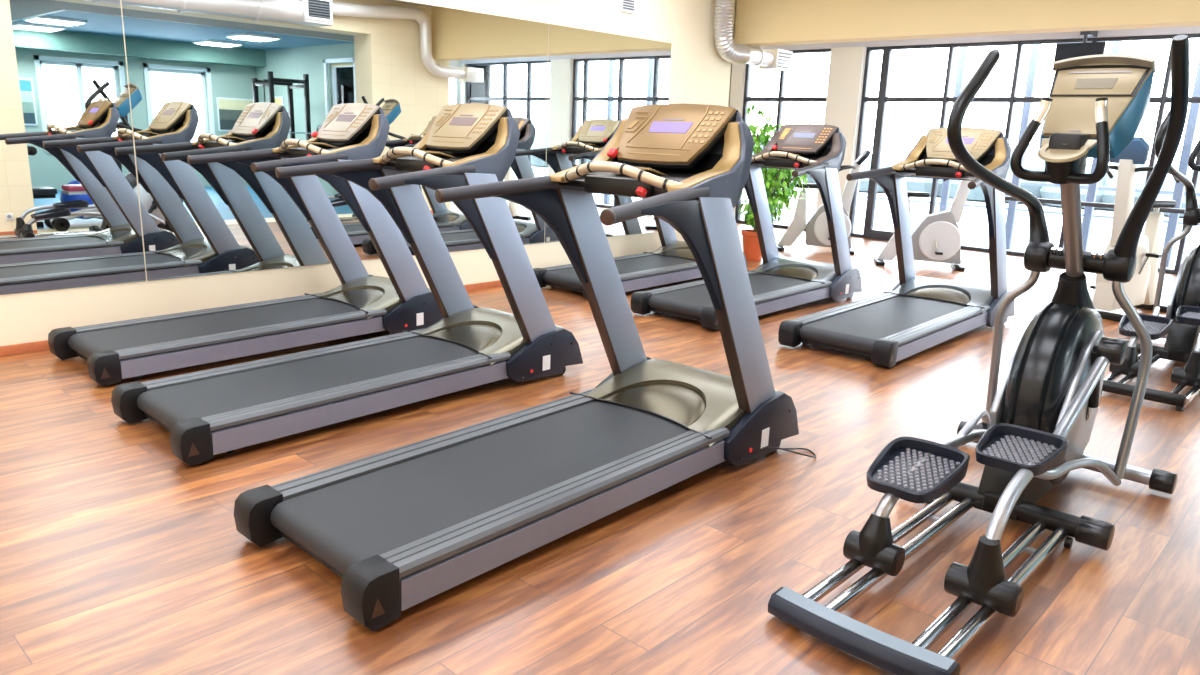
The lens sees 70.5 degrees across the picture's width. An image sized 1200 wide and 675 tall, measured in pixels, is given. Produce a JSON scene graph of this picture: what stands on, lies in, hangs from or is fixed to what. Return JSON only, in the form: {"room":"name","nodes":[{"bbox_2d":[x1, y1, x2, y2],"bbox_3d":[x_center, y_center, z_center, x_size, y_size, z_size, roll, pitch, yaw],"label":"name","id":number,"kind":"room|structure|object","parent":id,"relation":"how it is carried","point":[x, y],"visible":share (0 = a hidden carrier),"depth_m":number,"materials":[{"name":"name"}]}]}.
{"room":"gym","nodes":[
{"label":"gym","id":0,"kind":"room"},
{"bbox_2d":[0,0,735,345],"bbox_3d":[-3.507,-1.998,6.904,2.600,3.350,12.090,14,18,41],"label":"wall","id":1,"kind":"structure","parent":0,"point":[699,74],"depth_m":7.53,"materials":[{"name":"beige paint"}]},
{"bbox_2d":[0,0,145,294],"bbox_3d":[-4.343,-1.115,4.243,0.006,2.070,3.717,14,18,41],"label":"mirror panel","id":2,"kind":"object","parent":1,"relation":"attached to","point":[70,211],"visible":1,"depth_m":5.32,"materials":[{"name":"silver mirror"}]},
{"bbox_2d":[0,280,501,355],"bbox_3d":[-2.608,-0.158,6.432,0.018,0.062,12.090,14,18,41],"label":"baseboard","id":3,"kind":"structure","parent":1,"relation":"attached to","point":[28,347],"depth_m":5.40,"materials":[{"name":"brown wood"}]},
{"bbox_2d":[121,0,548,280],"bbox_3d":[-1.796,-1.673,6.913,0.006,2.070,3.730,14,18,41],"label":"mirror panel","id":4,"kind":"object","parent":1,"relation":"attached to","point":[205,76],"visible":0.73,"depth_m":6.30,"materials":[{"name":"clear mirror"}]},
{"bbox_2d":[544,24,671,242],"bbox_3d":[0.116,-2.092,8.917,0.006,2.070,1.857,14,18,41],"label":"mirror panel","id":5,"kind":"object","parent":1,"relation":"attached to","point":[595,78],"visible":0.71,"depth_m":8.65,"materials":[{"name":"silver mirror"}]},
{"bbox_2d":[620,0,635,13],"bbox_3d":[0.291,-3.470,8.711,0.018,0.260,0.230,14,18,41],"label":"air vent","id":6,"kind":"object","parent":1,"relation":"in","point":[628,6],"visible":1,"depth_m":8.72,"materials":[{"name":"white plastic"}]},
{"bbox_2d":[734,0,1199,46],"bbox_3d":[4.540,-3.225,7.735,12.800,0.800,0.450,14,18,41],"label":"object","id":7,"kind":"structure","parent":1,"relation":"attached to","point":[757,22],"depth_m":8.55,"materials":[{"name":"yellow paint"}]},
{"bbox_2d":[753,26,1199,50],"bbox_3d":[6.918,-3.907,10.335,13.000,0.440,0.280,14,18,41],"label":"lintel","id":8,"kind":"object","parent":7,"relation":"attached to","point":[1186,29],"visible":0.12,"depth_m":11.56,"materials":[{"name":"beige paint"}]},
{"bbox_2d":[1052,31,1105,70],"bbox_3d":[6.111,-3.634,10.747,0.560,0.500,0.314,14,18,41],"label":"monitor","id":9,"kind":"object","parent":8,"relation":"attached to","point":[1063,51],"visible":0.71,"depth_m":10.64,"materials":[{"name":"black plastic"}]},
{"bbox_2d":[0,223,1199,674],"bbox_3d":[0.469,0.073,6.278,10.399,0.100,16.000,14,18,41],"label":"floor","id":10,"kind":"structure","parent":0,"point":[119,555],"depth_m":3.12,"materials":[{"name":"laminate"}]},
{"bbox_2d":[48,103,442,386],"bbox_3d":[-2.216,-0.759,5.661,0.996,1.620,2.478,14,18,41],"label":"treadmill","id":11,"kind":"object","parent":10,"relation":"on","point":[364,303],"visible":0.96,"depth_m":5.75,"materials":[{"name":"black plastic"}]},
{"bbox_2d":[279,134,368,155],"bbox_3d":[-1.873,-1.313,5.886,0.744,0.203,0.379,14,18,41],"label":"tray","id":12,"kind":"object","parent":11,"relation":"on","point":[329,143],"depth_m":5.83,"materials":[{"name":"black plastic"}]},
{"bbox_2d":[304,288,384,313],"bbox_3d":[-1.792,-0.298,6.263,0.863,0.080,0.376,14,18,41],"label":"hood","id":13,"kind":"object","parent":11,"relation":"attached to","point":[361,300],"depth_m":6.23,"materials":[{"name":"beige plastic"}]},
{"bbox_2d":[316,276,430,319],"bbox_3d":[-1.655,-0.275,6.421,0.860,0.260,0.770,14,18,41],"label":"hood","id":14,"kind":"object","parent":11,"relation":"attached to","point":[375,297],"depth_m":6.17,"materials":[{"name":"brown"}]},
{"bbox_2d":[111,103,582,465],"bbox_3d":[-1.233,-0.472,4.629,0.996,1.620,2.478,14,18,41],"label":"treadmill","id":15,"kind":"object","parent":10,"relation":"on","point":[205,413],"visible":1,"depth_m":4.70,"materials":[{"name":"black plastic"}]},
{"bbox_2d":[381,141,494,167],"bbox_3d":[-0.889,-1.027,4.854,0.744,0.203,0.379,14,18,41],"label":"tray","id":16,"kind":"object","parent":15,"relation":"on","point":[457,153],"depth_m":4.80,"materials":[{"name":"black plastic"}]},
{"bbox_2d":[403,323,501,358],"bbox_3d":[-0.808,-0.012,5.231,0.863,0.080,0.376,14,18,41],"label":"hood","id":17,"kind":"object","parent":15,"relation":"attached to","point":[482,340],"depth_m":5.21,"materials":[{"name":"beige plastic"}]},
{"bbox_2d":[415,307,563,365],"bbox_3d":[-0.672,0.011,5.389,0.860,0.260,0.770,14,18,41],"label":"hood","id":18,"kind":"object","parent":15,"relation":"attached to","point":[494,335],"depth_m":5.17,"materials":[{"name":"brown"}]},
{"bbox_2d":[234,103,815,630],"bbox_3d":[-0.095,-0.144,3.445,1.100,1.620,2.476,14,18,41],"label":"treadmill","id":19,"kind":"object","parent":10,"relation":"on","point":[402,527],"visible":1,"depth_m":3.50,"materials":[{"name":"black plastic"}]},
{"bbox_2d":[570,383,711,438],"bbox_3d":[0.290,0.307,4.081,0.863,0.080,0.376,14,18,41],"label":"hood","id":20,"kind":"object","parent":19,"relation":"attached to","point":[680,408],"depth_m":4.07,"materials":[{"name":"beige plastic"}]},
{"bbox_2d":[559,154,722,194],"bbox_3d":[0.209,-0.708,3.705,0.744,0.203,0.379,14,18,41],"label":"tray","id":21,"kind":"object","parent":19,"relation":"on","point":[690,170],"depth_m":3.64,"materials":[{"name":"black plastic"}]},
{"bbox_2d":[587,359,776,447],"bbox_3d":[0.427,0.330,4.240,0.860,0.260,0.770,14,18,41],"label":"hood","id":22,"kind":"object","parent":19,"relation":"attached to","point":[676,397],"depth_m":4.03,"materials":[{"name":"brown plastic"}]},
{"bbox_2d":[533,216,747,298],"bbox_3d":[0.492,-1.363,8.543,0.996,1.620,2.478,14,18,41],"label":"treadmill","id":23,"kind":"object","parent":10,"relation":"on","point":[673,261],"visible":0.17,"depth_m":8.42,"materials":[{"name":"black plastic"}]},
{"bbox_2d":[643,248,694,259],"bbox_3d":[0.916,-0.902,9.144,0.863,0.080,0.376,14,18,41],"label":"hood","id":24,"kind":"object","parent":23,"relation":"attached to","point":[671,253],"depth_m":9.20,"materials":[{"name":"beige plastic"}]},
{"bbox_2d":[653,241,688,254],"bbox_3d":[1.053,-0.879,9.302,0.860,0.260,0.770,14,18,41],"label":"hood","id":25,"kind":"object","parent":23,"relation":"attached to","point":[668,247],"depth_m":9.33,"materials":[{"name":"brown plastic"}]},
{"bbox_2d":[631,124,861,330],"bbox_3d":[1.432,-1.084,7.536,0.996,1.620,2.478,14,18,41],"label":"treadmill","id":26,"kind":"object","parent":10,"relation":"on","point":[815,150],"visible":0.89,"depth_m":7.70,"materials":[{"name":"black plastic"}]},
{"bbox_2d":[779,128,790,138],"bbox_3d":[1.730,-1.907,7.939,0.070,0.130,0.002,14,-22,41],"label":"print","id":27,"kind":"object","parent":26,"relation":"attached to","point":[786,130],"depth_m":7.94},
{"bbox_2d":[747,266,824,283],"bbox_3d":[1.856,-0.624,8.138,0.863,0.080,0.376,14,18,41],"label":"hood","id":28,"kind":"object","parent":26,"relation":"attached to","point":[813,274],"depth_m":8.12,"materials":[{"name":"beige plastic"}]},
{"bbox_2d":[751,148,830,168],"bbox_3d":[1.776,-1.639,7.761,0.744,0.203,0.379,14,18,41],"label":"tray","id":29,"kind":"object","parent":26,"relation":"on","point":[819,155],"depth_m":7.71,"materials":[{"name":"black plastic"}]},
{"bbox_2d":[755,257,837,286],"bbox_3d":[1.993,-0.600,8.296,0.860,0.260,0.770,14,18,41],"label":"hood","id":30,"kind":"object","parent":26,"relation":"attached to","point":[826,274],"depth_m":8.15,"materials":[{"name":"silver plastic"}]},
{"bbox_2d":[739,104,809,260],"bbox_3d":[2.161,-1.870,10.349,1.122,1.867,0.803,-1,14,-13],"label":"potted plant","id":31,"kind":"object","parent":10,"relation":"on","point":[772,179],"visible":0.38,"depth_m":10.26,"materials":[{"name":"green plant"}]},
{"bbox_2d":[776,150,870,254],"bbox_3d":[2.983,-1.843,11.422,1.114,1.365,0.532,4,14,7],"label":"exercise bike","id":32,"kind":"object","parent":10,"relation":"on","point":[816,228],"visible":0.66,"depth_m":11.42,"materials":[{"name":"white plastic"}]},
{"bbox_2d":[778,127,1014,367],"bbox_3d":[2.475,-0.825,6.623,0.996,1.620,2.478,14,18,41],"label":"treadmill","id":33,"kind":"object","parent":10,"relation":"on","point":[920,313],"visible":0.85,"depth_m":6.73,"materials":[{"name":"black plastic"}]},
{"bbox_2d":[883,287,984,308],"bbox_3d":[2.899,-0.365,7.225,0.863,0.080,0.376,14,18,41],"label":"hood","id":34,"kind":"object","parent":33,"relation":"attached to","point":[963,297],"depth_m":7.20,"materials":[{"name":"beige plastic"}]},
{"bbox_2d":[893,276,993,312],"bbox_3d":[3.036,-0.341,7.383,0.860,0.260,0.770,14,18,41],"label":"hood","id":35,"kind":"object","parent":33,"relation":"attached to","point":[928,289],"depth_m":7.25,"materials":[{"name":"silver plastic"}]},
{"bbox_2d":[896,152,993,179],"bbox_3d":[2.819,-1.379,6.848,0.744,0.203,0.379,14,18,41],"label":"tray","id":36,"kind":"object","parent":33,"relation":"on","point":[986,159],"depth_m":6.82,"materials":[{"name":"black plastic"}]},
{"bbox_2d":[874,179,970,270],"bbox_3d":[4.009,-1.547,10.359,1.114,1.365,0.532,5,14,12],"label":"exercise bike","id":37,"kind":"object","parent":10,"relation":"on","point":[938,238],"visible":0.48,"depth_m":10.31,"materials":[{"name":"white plastic"}]},
{"bbox_2d":[768,34,1188,674],"bbox_3d":[1.501,-0.133,3.091,0.940,1.880,2.260,14,18,41],"label":"elliptical trainer","id":38,"kind":"object","parent":10,"relation":"on","point":[1035,429],"visible":1,"depth_m":3.23,"materials":[{"name":"black plastic"}]},
{"bbox_2d":[1054,54,1154,72],"bbox_3d":[1.992,-1.075,3.355,0.354,0.050,0.067,14,-26,41],"label":"hood","id":39,"kind":"object","parent":38,"relation":"attached to","point":[1102,62],"depth_m":3.34,"materials":[{"name":"beige plastic"}]},
{"bbox_2d":[1090,137,1179,321],"bbox_3d":[4.918,-0.998,7.742,1.114,1.597,0.596,-7,16,-32],"label":"exercise bike","id":40,"kind":"object","parent":10,"relation":"on","point":[1141,289],"visible":0.55,"depth_m":7.64,"materials":[{"name":"white plastic"}]},
{"bbox_2d":[1101,110,1199,411],"bbox_3d":[4.012,-0.683,5.724,0.940,1.880,2.202,14,18,41],"label":"elliptical trainer","id":41,"kind":"object","parent":10,"relation":"on","point":[1180,328],"visible":0.82,"depth_m":5.84,"materials":[{"name":"black metal"}]},
{"bbox_2d":[729,47,872,232],"bbox_3d":[6.844,-2.300,10.707,13.000,2.860,0.330,14,18,41],"label":"pillar","id":42,"kind":"structure","parent":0,"point":[847,64],"depth_m":13.16,"materials":[{"name":"white paint"}]},
{"bbox_2d":[735,49,830,230],"bbox_3d":[3.041,-3.264,14.112,1.610,2.860,0.100,14,18,41],"label":"window","id":43,"kind":"structure","parent":42,"relation":"in","point":[780,99],"depth_m":14.08,"materials":[{"name":"grey metal"}]},
{"bbox_2d":[849,33,1199,273],"bbox_3d":[6.420,-2.403,11.067,6.570,2.860,0.102,14,18,41],"label":"window","id":44,"kind":"structure","parent":42,"relation":"in","point":[882,99],"depth_m":12.15,"materials":[{"name":"grey metal"}]},
{"bbox_3d":[0.274,-2.741,3.212,8.100,0.100,12.590,14,18,41],"label":"ceiling","id":45,"kind":"structure","parent":0,"visible":0},
{"bbox_2d":[714,0,792,70],"bbox_3d":[1.838,-3.778,10.140,0.267,1.030,1.472,14,18,41],"label":"ventilation duct","id":46,"kind":"object","parent":45,"relation":"hanging from","point":[766,59],"visible":1,"depth_m":9.89,"materials":[{"name":"silver metal"}]},
{"label":"outside","id":47,"kind":"structure","parent":0,"visible":0},
{"bbox_2d":[742,161,1199,268],"bbox_3d":[27.357,-4.728,30.817,70.000,0.200,57.150,14,18,41],"label":"ground","id":48,"kind":"structure","parent":47,"point":[973,225],"depth_m":18.38,"materials":[{"name":"white"}]},
{"bbox_2d":[939,47,968,211],"bbox_3d":[5.861,-3.267,14.133,0.110,3.350,0.110,14,18,41],"label":"post","id":49,"kind":"object","parent":48,"relation":"on","point":[963,52],"visible":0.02,"depth_m":13.88,"materials":[{"name":"blue"}]},
{"bbox_2d":[752,143,1199,217],"bbox_3d":[17.099,-3.634,20.625,39.602,1.877,3.218,14,18,41],"label":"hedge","id":50,"kind":"object","parent":48,"relation":"on","point":[1032,162],"visible":0.09,"depth_m":24.26,"materials":[{"name":"green plant"}]},
{"bbox_2d":[767,168,1199,225],"bbox_3d":[10.121,-2.087,13.950,24.000,0.540,0.080,14,18,41],"label":"terrace railing","id":51,"kind":"object","parent":48,"relation":"on","point":[1022,183],"visible":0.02,"depth_m":15.60,"materials":[{"name":"blue"}]},
{"bbox_2d":[1005,44,1040,249],"bbox_3d":[6.664,-3.062,13.410,0.110,3.350,0.110,14,18,41],"label":"post","id":52,"kind":"object","parent":48,"relation":"on","point":[1036,48],"visible":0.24,"depth_m":13.27,"materials":[{"name":"blue"}]},
{"bbox_2d":[1082,41,1122,250],"bbox_3d":[7.468,-2.857,12.686,0.110,3.350,0.110,14,18,41],"label":"post","id":53,"kind":"object","parent":48,"relation":"on","point":[1116,45],"visible":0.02,"depth_m":12.84,"materials":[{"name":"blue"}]},
{"bbox_2d":[1159,57,1199,267],"bbox_3d":[8.271,-2.653,11.963,0.110,3.350,0.110,14,18,41],"label":"post","id":54,"kind":"object","parent":48,"relation":"on","point":[1194,110],"visible":0.69,"depth_m":11.96,"materials":[{"name":"blue"}]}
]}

